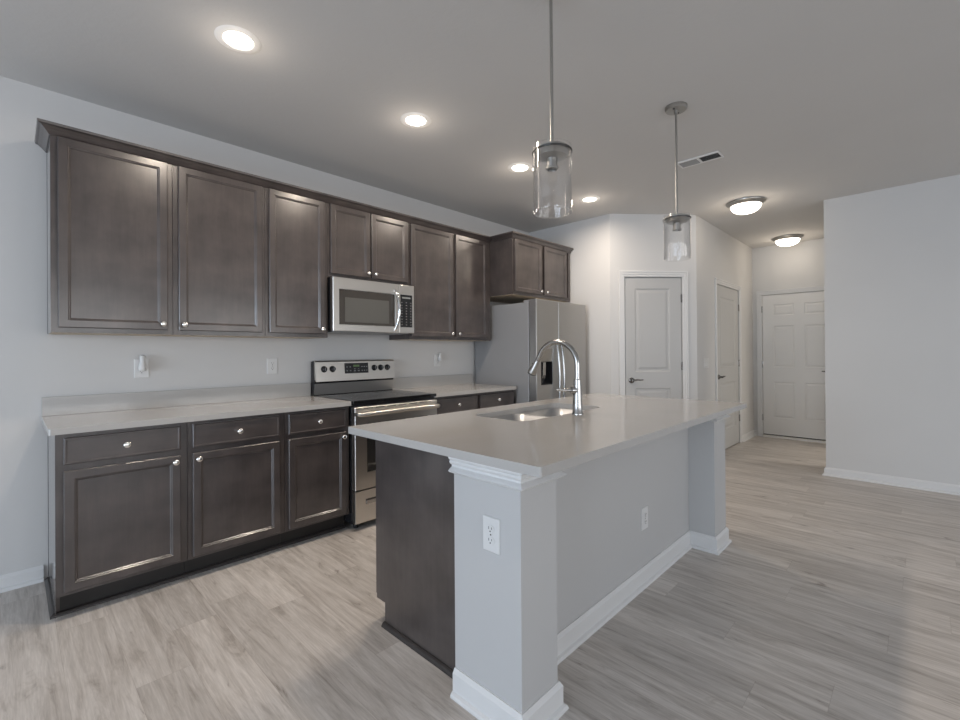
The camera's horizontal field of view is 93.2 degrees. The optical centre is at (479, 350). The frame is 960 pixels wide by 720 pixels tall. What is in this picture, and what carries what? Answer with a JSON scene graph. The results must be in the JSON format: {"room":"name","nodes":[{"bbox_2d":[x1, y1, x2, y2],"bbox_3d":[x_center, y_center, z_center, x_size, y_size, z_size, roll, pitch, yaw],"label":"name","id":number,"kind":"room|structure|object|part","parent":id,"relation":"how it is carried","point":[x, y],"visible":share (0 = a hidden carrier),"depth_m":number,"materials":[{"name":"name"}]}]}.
{"room":"kitchen","nodes":[
{"label":"kitchen","id":0,"kind":"room"},
{"bbox_2d":[0,76,528,579],"bbox_3d":[-2.882,-0.094,2.195,0.150,2.750,10.161,-1,0,44],"label":"wall","id":1,"kind":"structure","parent":0,"point":[35,364],"depth_m":2.64,"materials":[{"name":"paint"}]},
{"bbox_2d":[0,565,43,592],"bbox_3d":[-4.333,1.244,0.555,0.030,0.083,5.480,-1,0,44],"label":"baseboard","id":2,"kind":"structure","parent":1,"relation":"attached to","point":[23,578],"depth_m":2.46,"materials":[{"name":"paint"}]},
{"bbox_2d":[47,135,172,335],"bbox_3d":[-2.123,-0.628,2.619,0.356,1.070,0.533,-1,0,44],"label":"upper cabinet","id":3,"kind":"object","parent":1,"relation":"attached to","point":[109,211],"visible":0.98,"depth_m":2.50,"materials":[{"name":"brown wood"}]},
{"bbox_3d":[-2.141,-0.094,2.640,0.292,0.002,0.524,-1,0,44],"label":"underside panel","id":4,"kind":"part","parent":3,"relation":"part of","materials":[{"name":"brown wood"}]},
{"bbox_3d":[-1.854,-0.156,2.658,0.031,0.033,0.033,-1,0,44],"label":"knob","id":5,"kind":"part","parent":3,"relation":"part of","materials":[{"name":"silver metal"}]},
{"bbox_2d":[34,118,573,252],"bbox_3d":[-0.697,-1.146,3.876,0.662,0.051,4.423,-1,0,44],"label":"crown molding","id":6,"kind":"structure","parent":3,"relation":"attached to","point":[44,128],"depth_m":2.97,"materials":[{"name":"brown wood"}]},
{"bbox_2d":[134,359,148,377],"bbox_3d":[-2.129,0.112,2.854,0.009,0.118,0.076,-1,0,44],"label":"wall outlet","id":7,"kind":"object","parent":1,"relation":"attached to","point":[137,374],"visible":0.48,"depth_m":2.85,"materials":[{"name":"white plastic"}]},
{"bbox_2d":[138,355,146,370],"bbox_3d":[-2.109,0.076,2.835,0.046,0.099,0.044,-1,0,44],"label":"plug","id":8,"kind":"object","parent":7,"relation":"attached to","point":[142,366],"visible":1,"depth_m":2.82,"materials":[{"name":"white plastic"}]},
{"bbox_2d":[42,383,310,415],"bbox_3d":[-1.900,0.311,3.080,0.019,0.104,1.548,-1,0,44],"label":"backsplash","id":9,"kind":"structure","parent":1,"relation":"attached to","point":[61,405],"depth_m":2.93,"materials":[{"name":"stone"}]},
{"bbox_2d":[44,525,344,619],"bbox_3d":[-1.690,1.265,2.884,0.523,0.019,1.539,-1,0,44],"label":"trim","id":10,"kind":"structure","parent":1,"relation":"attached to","point":[184,575],"depth_m":2.49,"materials":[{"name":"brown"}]},
{"bbox_2d":[167,165,264,337],"bbox_3d":[-1.750,-0.629,3.003,0.356,1.070,0.532,-1,0,44],"label":"upper cabinet","id":11,"kind":"object","parent":1,"relation":"attached to","point":[218,236],"visible":0.94,"depth_m":2.89,"materials":[{"name":"brown wood"}]},
{"bbox_3d":[-1.769,-0.095,3.023,0.292,0.002,0.525,-1,0,44],"label":"underside panel","id":12,"kind":"part","parent":11,"relation":"part of","materials":[{"name":"brown wood"}]},
{"bbox_2d":[267,358,276,373],"bbox_3d":[-1.570,0.116,3.430,0.009,0.118,0.076,-1,0,44],"label":"wall outlet","id":13,"kind":"object","parent":1,"relation":"attached to","point":[271,362],"visible":1,"depth_m":3.43,"materials":[{"name":"white plastic"}]},
{"bbox_2d":[252,187,327,338],"bbox_3d":[-1.406,-0.630,3.359,0.356,1.070,0.454,-1,0,44],"label":"upper cabinet","id":14,"kind":"object","parent":1,"relation":"attached to","point":[295,226],"visible":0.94,"depth_m":3.25,"materials":[{"name":"brown wood"}]},
{"bbox_3d":[-1.424,-0.096,3.379,0.292,0.002,0.448,-1,0,44],"label":"underside panel","id":15,"kind":"part","parent":14,"relation":"part of","materials":[{"name":"brown wood"}]},
{"bbox_2d":[327,203,408,285],"bbox_3d":[-0.983,-0.864,3.797,0.356,0.606,0.761,-1,0,44],"label":"upper cabinet","id":16,"kind":"object","parent":1,"relation":"attached to","point":[361,245],"visible":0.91,"depth_m":3.65,"materials":[{"name":"brown wood"}]},
{"bbox_3d":[-1.016,-0.852,3.566,0.020,0.529,0.345,-1,0,44],"label":"door","id":17,"kind":"part","parent":16,"relation":"part of","materials":[{"name":"brown wood"}]},
{"bbox_2d":[327,276,413,334],"bbox_3d":[-0.949,-0.350,3.766,0.438,0.418,0.756,-1,0,44],"label":"microwave","id":18,"kind":"object","parent":16,"relation":"attached to","point":[354,306],"visible":0.96,"depth_m":3.61,"materials":[{"name":"silver metal"}]},
{"bbox_3d":[-0.688,-0.339,3.770,0.070,0.353,0.024,-1,0,30],"label":"handle","id":19,"kind":"part","parent":18,"relation":"part of","materials":[{"name":"silver metal"}]},
{"bbox_3d":[-0.760,-0.853,3.830,0.020,0.529,0.362,-1,0,44],"label":"door","id":20,"kind":"part","parent":16,"relation":"part of","materials":[{"name":"brown wood"}]},
{"bbox_2d":[389,223,454,340],"bbox_3d":[-0.533,-0.633,4.259,0.356,1.070,0.522,-1,0,44],"label":"upper cabinet","id":21,"kind":"object","parent":1,"relation":"attached to","point":[430,250],"visible":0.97,"depth_m":4.15,"materials":[{"name":"brown wood"}]},
{"bbox_3d":[-0.552,-0.099,4.279,0.292,0.002,0.515,-1,0,44],"label":"underside panel","id":22,"kind":"part","parent":21,"relation":"part of","materials":[{"name":"brown wood"}]},
{"bbox_3d":[-0.435,-0.623,4.162,0.020,0.991,0.495,-1,0,44],"label":"door","id":23,"kind":"part","parent":21,"relation":"part of","materials":[{"name":"brown wood"}]},
{"bbox_2d":[392,374,472,389],"bbox_3d":[-0.457,0.306,4.568,0.019,0.104,1.062,-1,0,44],"label":"backsplash","id":24,"kind":"structure","parent":1,"relation":"attached to","point":[424,381],"depth_m":4.52,"materials":[{"name":"stone"}]},
{"bbox_2d":[434,355,439,365],"bbox_3d":[-0.430,0.100,4.606,0.009,0.118,0.076,-1,0,44],"label":"wall outlet","id":25,"kind":"object","parent":1,"relation":"attached to","point":[436,361],"visible":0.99,"depth_m":4.59,"materials":[{"name":"white plastic"}]},
{"bbox_2d":[444,234,489,341],"bbox_3d":[-0.169,-0.634,4.635,0.356,1.070,0.522,-1,0,44],"label":"upper cabinet","id":26,"kind":"object","parent":1,"relation":"attached to","point":[471,257],"visible":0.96,"depth_m":4.52,"materials":[{"name":"brown wood"}]},
{"bbox_3d":[-0.187,-0.101,4.655,0.292,0.002,0.515,-1,0,44],"label":"underside panel","id":27,"kind":"part","parent":26,"relation":"part of","materials":[{"name":"brown wood"}]},
{"bbox_3d":[-0.082,-0.624,4.527,0.020,0.991,0.440,-1,0,44],"label":"door","id":28,"kind":"part","parent":26,"relation":"part of","materials":[{"name":"brown wood"}]},
{"bbox_2d":[490,238,569,303],"bbox_3d":[0.484,-0.868,5.090,0.662,0.610,1.035,-1,0,44],"label":"upper cabinet","id":29,"kind":"object","parent":1,"relation":"attached to","point":[520,270],"visible":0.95,"depth_m":4.73,"materials":[{"name":"brown wood"}]},
{"bbox_3d":[0.499,-0.858,4.689,0.020,0.528,0.436,-1,0,44],"label":"door","id":30,"kind":"part","parent":29,"relation":"part of","materials":[{"name":"brown wood"}]},
{"bbox_3d":[0.463,-0.564,5.111,0.598,0.002,1.028,-1,0,44],"label":"underside panel","id":31,"kind":"part","parent":29,"relation":"part of","materials":[{"name":"brown wood"}]},
{"bbox_3d":[0.838,-0.859,5.039,0.020,0.528,0.431,-1,0,44],"label":"door","id":32,"kind":"part","parent":29,"relation":"part of","materials":[{"name":"brown wood"}]},
{"bbox_2d":[0,0,959,248],"bbox_3d":[1.358,-1.580,0.298,9.000,0.150,13.447,-1,0,44],"label":"ceiling","id":33,"kind":"structure","parent":0,"point":[805,104],"depth_m":2.58,"materials":[{"name":"paint"}]},
{"bbox_2d":[214,25,261,53],"bbox_3d":[-1.151,-1.478,2.162,0.200,0.006,0.200,-1,0,44],"label":"recessed light","id":34,"kind":"object","parent":33,"relation":"in","point":[235,38],"visible":1,"depth_m":2.15,"materials":[{"name":"white plastic"}]},
{"bbox_2d":[400,112,430,127],"bbox_3d":[-0.414,-1.480,2.923,0.200,0.006,0.200,-1,0,44],"label":"recessed light","id":35,"kind":"object","parent":33,"relation":"in","point":[411,119],"visible":1,"depth_m":2.91,"materials":[{"name":"white plastic"}]},
{"bbox_2d":[508,162,531,172],"bbox_3d":[0.324,-1.483,3.684,0.200,0.006,0.200,-1,0,44],"label":"recessed light","id":36,"kind":"object","parent":33,"relation":"in","point":[520,167],"visible":1,"depth_m":3.67,"materials":[{"name":"white plastic"}]},
{"bbox_2d":[532,0,571,214],"bbox_3d":[0.290,-1.024,1.838,0.162,0.935,0.162,-1,0,44],"label":"pendant light","id":37,"kind":"object","parent":33,"relation":"hanging from","point":[551,152],"visible":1,"depth_m":1.83,"materials":[{"name":"silver metal"}]},
{"bbox_3d":[0.289,-1.136,1.839,0.013,0.632,0.013,-1,0,44],"label":"rod","id":38,"kind":"part","parent":37,"relation":"part of","materials":[{"name":"silver metal"}]},
{"bbox_2d":[546,157,558,171],"bbox_3d":[0.292,-0.754,1.837,0.052,0.045,0.052,-1,0,44],"label":"socket","id":39,"kind":"object","parent":37,"relation":"attached to","point":[552,166],"depth_m":1.82,"materials":[{"name":"silver metal"}]},
{"bbox_3d":[0.292,-0.691,1.837,0.157,0.267,0.157,-1,0,44],"label":"lamp shade","id":40,"kind":"part","parent":37,"relation":"part of","materials":[{"name":"clear glass"}]},
{"bbox_2d":[579,196,599,202],"bbox_3d":[1.079,-1.486,4.463,0.200,0.006,0.200,-1,0,44],"label":"recessed light","id":41,"kind":"object","parent":33,"relation":"in","point":[588,199],"visible":1,"depth_m":4.46,"materials":[{"name":"white"}]},
{"bbox_2d":[663,101,690,259],"bbox_3d":[1.206,-1.028,2.783,0.162,0.935,0.162,-1,0,44],"label":"pendant light","id":42,"kind":"object","parent":33,"relation":"hanging from","point":[675,108],"visible":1,"depth_m":2.77,"materials":[{"name":"silver metal"}]},
{"bbox_3d":[1.205,-1.139,2.783,0.013,0.632,0.013,-1,0,44],"label":"rod","id":43,"kind":"part","parent":42,"relation":"part of","materials":[{"name":"silver metal"}]},
{"bbox_2d":[672,222,681,231],"bbox_3d":[1.207,-0.758,2.782,0.052,0.045,0.052,-1,0,44],"label":"socket","id":44,"kind":"object","parent":42,"relation":"attached to","point":[676,225],"depth_m":2.77,"materials":[{"name":"silver metal"}]},
{"bbox_3d":[1.208,-0.694,2.781,0.157,0.267,0.157,-1,0,44],"label":"lamp shade","id":45,"kind":"part","parent":42,"relation":"part of","materials":[{"name":"clear glass"}]},
{"bbox_2d":[678,151,723,168],"bbox_3d":[1.721,-1.492,3.556,0.310,0.007,0.140,-1,0,44],"label":"ceiling vent","id":46,"kind":"object","parent":33,"relation":"in","point":[715,155],"visible":0.97,"depth_m":3.55,"materials":[{"name":"white metal"}]},
{"bbox_2d":[726,196,765,214],"bbox_3d":[2.683,-1.439,4.580,0.352,0.120,0.352,-1,0,44],"label":"light","id":47,"kind":"object","parent":33,"relation":"attached to","point":[746,205],"visible":1,"depth_m":4.49,"materials":[{"name":"white glass"}]},
{"bbox_3d":[2.683,-1.425,4.580,0.276,0.080,0.276,-1,0,44],"label":"lamp shade","id":48,"kind":"part","parent":47,"relation":"part of","materials":[{"name":"white glass"}]},
{"bbox_2d":[772,234,803,246],"bbox_3d":[4.082,-1.444,6.023,0.352,0.120,0.352,-1,0,44],"label":"light","id":49,"kind":"object","parent":33,"relation":"attached to","point":[791,239],"visible":1,"depth_m":5.93,"materials":[{"name":"white glass"}]},
{"bbox_3d":[4.082,-1.430,6.023,0.276,0.080,0.276,-1,0,44],"label":"lamp shade","id":50,"kind":"part","parent":49,"relation":"part of","materials":[{"name":"white glass"}]},
{"bbox_2d":[0,436,959,719],"bbox_3d":[1.378,1.305,0.288,9.000,0.120,13.447,-1,0,44],"label":"floor","id":51,"kind":"structure","parent":0,"point":[829,598],"depth_m":2.00,"materials":[{"name":"laminate"}]},
{"bbox_2d":[48,422,186,618],"bbox_3d":[-2.003,0.835,2.508,0.660,0.880,0.533,-1,0,44],"label":"base cabinet","id":52,"kind":"object","parent":51,"relation":"on","point":[117,498],"visible":0.98,"depth_m":2.29,"materials":[{"name":"brown wood"}]},
{"bbox_3d":[-1.799,0.475,2.307,0.020,0.128,0.471,-1,0,44],"label":"drawer","id":53,"kind":"part","parent":52,"relation":"part of","materials":[{"name":"brown wood"}]},
{"bbox_3d":[-1.796,0.856,2.305,0.020,0.571,0.471,-1,0,44],"label":"door","id":54,"kind":"part","parent":52,"relation":"part of","materials":[{"name":"brown wood"}]},
{"bbox_3d":[-1.780,0.475,2.289,0.031,0.033,0.033,-1,0,44],"label":"knob","id":55,"kind":"part","parent":52,"relation":"part of","materials":[{"name":"silver metal"}]},
{"bbox_3d":[-1.634,0.601,2.439,0.031,0.033,0.033,-1,0,44],"label":"knob","id":56,"kind":"part","parent":52,"relation":"part of","materials":[{"name":"silver metal"}]},
{"bbox_2d":[184,413,284,572],"bbox_3d":[-1.630,0.834,2.892,0.660,0.880,0.532,-1,0,44],"label":"base cabinet","id":57,"kind":"object","parent":51,"relation":"on","point":[236,499],"visible":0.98,"depth_m":2.67,"materials":[{"name":"brown wood"}]},
{"bbox_3d":[-1.558,0.601,2.517,0.031,0.033,0.033,-1,0,44],"label":"knob","id":58,"kind":"part","parent":57,"relation":"part of","materials":[{"name":"silver metal"}]},
{"bbox_3d":[-1.430,0.474,2.687,0.020,0.128,0.475,-1,0,44],"label":"drawer","id":59,"kind":"part","parent":57,"relation":"part of","materials":[{"name":"brown wood"}]},
{"bbox_3d":[-1.427,0.854,2.686,0.020,0.571,0.475,-1,0,44],"label":"door","id":60,"kind":"part","parent":57,"relation":"part of","materials":[{"name":"brown wood"}]},
{"bbox_2d":[280,406,348,543],"bbox_3d":[-1.286,0.833,3.247,0.660,0.880,0.453,-1,0,44],"label":"base cabinet","id":61,"kind":"object","parent":51,"relation":"on","point":[316,441],"visible":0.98,"depth_m":3.03,"materials":[{"name":"brown wood"}]},
{"bbox_2d":[42,383,350,435],"bbox_3d":[-1.676,0.325,2.862,0.644,0.136,1.548,-1,0,44],"label":"countertop","id":62,"kind":"structure","parent":61,"relation":"on","point":[61,415],"depth_m":2.77,"materials":[{"name":"stone"}]},
{"bbox_3d":[-1.085,0.473,3.043,0.020,0.128,0.403,-1,0,44],"label":"drawer","id":63,"kind":"part","parent":61,"relation":"part of","materials":[{"name":"brown wood"}]},
{"bbox_3d":[-1.082,0.853,3.042,0.020,0.571,0.403,-1,0,44],"label":"door","id":64,"kind":"part","parent":61,"relation":"part of","materials":[{"name":"brown wood"}]},
{"bbox_2d":[311,359,439,527],"bbox_3d":[-0.825,0.674,3.652,0.739,1.193,0.763,-1,0,44],"label":"range","id":65,"kind":"object","parent":51,"relation":"on","point":[333,378],"visible":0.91,"depth_m":3.46,"materials":[{"name":"silver metal"}]},
{"bbox_3d":[-1.190,0.149,3.680,0.028,0.052,0.052,-1,0,44],"label":"control knob","id":66,"kind":"part","parent":65,"relation":"part of","materials":[{"name":"black plastic"}]},
{"bbox_3d":[-1.052,0.308,3.866,0.016,0.091,0.747,-1,0,44],"label":"panel","id":67,"kind":"part","parent":65,"relation":"part of","materials":[{"name":"silver metal"}]},
{"bbox_3d":[-1.047,0.164,3.861,0.040,0.168,0.750,-1,0,44],"label":"control panel","id":68,"kind":"part","parent":65,"relation":"part of","materials":[{"name":"silver metal"}]},
{"bbox_3d":[-1.045,0.147,3.845,0.011,0.086,0.224,-1,0,44],"label":"clock panel","id":69,"kind":"part","parent":65,"relation":"part of","materials":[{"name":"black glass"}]},
{"bbox_3d":[-0.624,1.105,3.458,0.044,0.226,0.753,-1,0,44],"label":"storage drawer","id":70,"kind":"part","parent":65,"relation":"part of","materials":[{"name":"silver metal"}]},
{"bbox_2d":[316,390,435,403],"bbox_3d":[-0.842,0.367,3.667,0.613,0.023,0.759,-1,0,44],"label":"cooktop","id":71,"kind":"object","parent":65,"relation":"in","point":[360,396],"depth_m":3.59,"materials":[{"name":"black glass"}]},
{"bbox_3d":[-0.627,0.693,3.459,0.044,0.583,0.753,-1,0,44],"label":"oven door","id":72,"kind":"part","parent":65,"relation":"part of","materials":[{"name":"silver metal"}]},
{"bbox_3d":[-0.588,0.446,3.421,0.074,0.037,0.763,-1,0,44],"label":"oven door handle","id":73,"kind":"part","parent":65,"relation":"part of","materials":[{"name":"silver metal"}]},
{"bbox_2d":[375,440,454,669],"bbox_3d":[0.410,0.819,2.660,0.658,0.880,2.003,-1,0,44],"label":"base cabinet","id":74,"kind":"object","parent":51,"relation":"on","point":[415,531],"visible":0.26,"depth_m":1.92,"materials":[{"name":"brown wood"}]},
{"bbox_3d":[-0.343,0.855,2.297,0.020,0.582,0.418,-1,0,44],"label":"door","id":75,"kind":"part","parent":74,"relation":"part of","materials":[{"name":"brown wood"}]},
{"bbox_2d":[348,393,746,477],"bbox_3d":[0.555,0.360,2.514,1.100,0.032,2.222,-1,0,44],"label":"countertop","id":76,"kind":"structure","parent":74,"relation":"on","point":[610,423],"depth_m":1.99,"materials":[{"name":"stone"}]},
{"bbox_2d":[492,408,584,420],"bbox_3d":[0.354,0.480,2.610,0.400,0.202,0.830,-1,0,44],"label":"sink","id":77,"kind":"object","parent":76,"relation":"in","point":[544,413],"visible":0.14,"depth_m":2.81,"materials":[{"name":"silver metal"}]},
{"bbox_3d":[0.215,0.481,2.466,0.353,0.201,0.383,-1,0,44],"label":"bowl","id":78,"kind":"part","parent":77,"relation":"part of","materials":[{"name":"silver metal"}]},
{"bbox_3d":[0.497,0.480,2.757,0.353,0.201,0.373,-1,0,44],"label":"bowl","id":79,"kind":"part","parent":77,"relation":"part of","materials":[{"name":"silver metal"}]},
{"bbox_2d":[528,339,583,414],"bbox_3d":[0.394,0.141,2.530,0.363,0.408,0.131,-1,0,44],"label":"kitchen faucet","id":80,"kind":"object","parent":76,"relation":"on","point":[576,390],"visible":1,"depth_m":2.44,"materials":[{"name":"grey metal"}]},
{"bbox_3d":[0.430,0.045,2.542,0.294,0.218,0.030,-1,0,44],"label":"spout","id":81,"kind":"part","parent":80,"relation":"part of","materials":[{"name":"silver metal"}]},
{"bbox_3d":[0.449,0.212,2.437,0.085,0.022,0.018,0,0,-9],"label":"lever","id":82,"kind":"part","parent":80,"relation":"part of","materials":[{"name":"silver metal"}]},
{"bbox_2d":[434,393,476,413],"bbox_3d":[-0.411,0.830,4.150,0.660,0.880,0.519,-1,0,44],"label":"base cabinet","id":83,"kind":"object","parent":51,"relation":"on","point":[448,404],"visible":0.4,"depth_m":3.94,"materials":[{"name":"brown wood"}]},
{"bbox_2d":[476,390,513,408],"bbox_3d":[-0.048,0.829,4.524,0.660,0.880,0.521,-1,0,44],"label":"base cabinet","id":84,"kind":"object","parent":51,"relation":"on","point":[497,398],"visible":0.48,"depth_m":4.30,"materials":[{"name":"brown wood"}]},
{"bbox_2d":[392,374,515,396],"bbox_3d":[-0.233,0.320,4.351,0.644,0.136,1.062,-1,0,44],"label":"countertop","id":85,"kind":"structure","parent":84,"relation":"on","point":[461,384],"depth_m":4.38,"materials":[{"name":"stone"}]},
{"bbox_2d":[475,299,585,403],"bbox_3d":[0.585,0.382,4.974,0.892,1.767,0.907,-1,0,44],"label":"refrigerator","id":86,"kind":"object","parent":51,"relation":"on","point":[518,331],"visible":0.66,"depth_m":4.62,"materials":[{"name":"grey metal"}]},
{"bbox_3d":[0.647,0.358,4.546,0.087,1.723,0.373,-1,0,44],"label":"door","id":87,"kind":"part","parent":86,"relation":"part of","materials":[{"name":"silver metal"}]},
{"bbox_3d":[0.793,0.334,4.598,0.069,0.868,0.024,-1,0,44],"label":"door handle","id":88,"kind":"part","parent":86,"relation":"part of","materials":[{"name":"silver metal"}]},
{"bbox_3d":[0.847,0.334,4.654,0.069,0.868,0.024,-1,0,44],"label":"door handle","id":89,"kind":"part","parent":86,"relation":"part of","materials":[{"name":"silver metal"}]},
{"bbox_3d":[0.963,0.357,4.872,0.087,1.723,0.524,-1,0,44],"label":"door","id":90,"kind":"part","parent":86,"relation":"part of","materials":[{"name":"silver metal"}]},
{"bbox_2d":[448,414,731,719],"bbox_3d":[0.767,0.816,2.311,0.343,0.881,2.176,-1,0,44],"label":"wall","id":91,"kind":"structure","parent":51,"relation":"on","point":[575,552],"depth_m":1.85,"materials":[{"name":"paint"}]},
{"bbox_2d":[381,621,453,678],"bbox_3d":[-0.257,1.252,1.899,0.527,0.020,0.017,-1,0,44],"label":"trim","id":92,"kind":"structure","parent":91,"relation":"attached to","point":[447,670],"depth_m":1.89,"materials":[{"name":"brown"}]},
{"bbox_2d":[483,514,499,554],"bbox_3d":[0.037,0.623,1.535,0.076,0.118,0.009,-1,0,44],"label":"wall outlet","id":93,"kind":"object","parent":91,"relation":"attached to","point":[491,525],"visible":1,"depth_m":1.53,"materials":[{"name":"white plastic"}]},
{"bbox_2d":[487,525,493,533],"bbox_3d":[0.035,0.603,1.534,0.034,0.029,0.003,-1,0,44],"label":"receptacle","id":94,"kind":"object","parent":93,"relation":"attached to","point":[490,528],"depth_m":1.53,"materials":[{"name":"grey plastic"}]},
{"bbox_2d":[487,536,493,544],"bbox_3d":[0.035,0.642,1.534,0.034,0.029,0.003,-1,0,44],"label":"receptacle","id":95,"kind":"object","parent":93,"relation":"attached to","point":[490,539],"depth_m":1.53,"materials":[{"name":"grey plastic"}]},
{"bbox_3d":[0.770,1.207,2.310,0.340,0.098,2.174,-1,0,44],"label":"baseboard","id":96,"kind":"part","parent":91,"relation":"part of","materials":[{"name":"paint"}]},
{"bbox_2d":[641,505,647,530],"bbox_3d":[0.891,0.904,2.448,0.009,0.118,0.076,-1,0,44],"label":"wall outlet","id":97,"kind":"object","parent":91,"relation":"attached to","point":[644,511],"visible":1,"depth_m":2.44,"materials":[{"name":"white plastic"}]},
{"bbox_2d":[529,214,610,393],"bbox_3d":[1.064,-0.110,5.361,1.108,2.750,0.120,-1,0,44],"label":"wall","id":98,"kind":"structure","parent":0,"point":[589,238],"depth_m":5.08,"materials":[{"name":"paint"}]},
{"bbox_2d":[610,214,696,399],"bbox_3d":[1.901,-0.117,5.026,0.973,2.750,0.120,0,0,-4],"label":"wall","id":99,"kind":"structure","parent":0,"point":[636,240],"depth_m":4.97,"materials":[{"name":"paint"}]},
{"bbox_2d":[619,271,688,398],"bbox_3d":[1.900,0.194,4.999,0.776,2.128,0.171,0,0,-4],"label":"door","id":100,"kind":"structure","parent":99,"relation":"in","point":[653,305],"depth_m":4.97,"materials":[{"name":"paint"}]},
{"bbox_3d":[1.698,0.324,4.927,0.147,0.062,0.055,0,0,-4],"label":"lever handle","id":101,"kind":"part","parent":100,"relation":"part of","materials":[{"name":"grey metal"}]},
{"bbox_2d":[696,215,753,434],"bbox_3d":[3.159,-0.123,5.879,0.120,2.750,2.332,-1,0,44],"label":"wall","id":102,"kind":"structure","parent":0,"point":[720,255],"depth_m":5.50,"materials":[{"name":"paint"}]},
{"bbox_2d":[715,278,741,448],"bbox_3d":[3.163,0.188,5.843,0.171,2.128,1.055,-1,0,44],"label":"door","id":103,"kind":"structure","parent":102,"relation":"in","point":[728,343],"depth_m":5.86,"materials":[{"name":"paint"}]},
{"bbox_2d":[742,430,756,441],"bbox_3d":[3.811,1.208,6.419,0.044,0.083,0.657,-1,0,44],"label":"baseboard","id":104,"kind":"structure","parent":102,"relation":"attached to","point":[753,433],"depth_m":6.44,"materials":[{"name":"paint"}]},
{"bbox_2d":[752,238,823,435],"bbox_3d":[4.415,-0.130,6.383,1.221,2.750,0.140,-1,0,44],"label":"wall","id":105,"kind":"structure","parent":0,"point":[801,264],"depth_m":6.42,"materials":[{"name":"paint"}]},
{"bbox_2d":[756,286,825,442],"bbox_3d":[4.446,0.187,6.319,1.003,2.115,0.191,-1,0,44],"label":"door","id":106,"kind":"structure","parent":105,"relation":"in","point":[791,321],"depth_m":6.34,"materials":[{"name":"paint"}]},
{"bbox_2d":[824,174,959,484],"bbox_3d":[6.237,-0.153,3.276,5.761,2.750,2.064,-1,0,44],"label":"wall","id":107,"kind":"structure","parent":0,"point":[892,255],"depth_m":4.19,"materials":[{"name":"paint"}]},
{"bbox_2d":[822,467,959,495],"bbox_3d":[5.656,1.182,2.684,5.791,0.083,0.457,-1,0,44],"label":"baseboard","id":108,"kind":"structure","parent":107,"relation":"attached to","point":[953,489],"depth_m":4.17,"materials":[{"name":"paint"}]}
]}

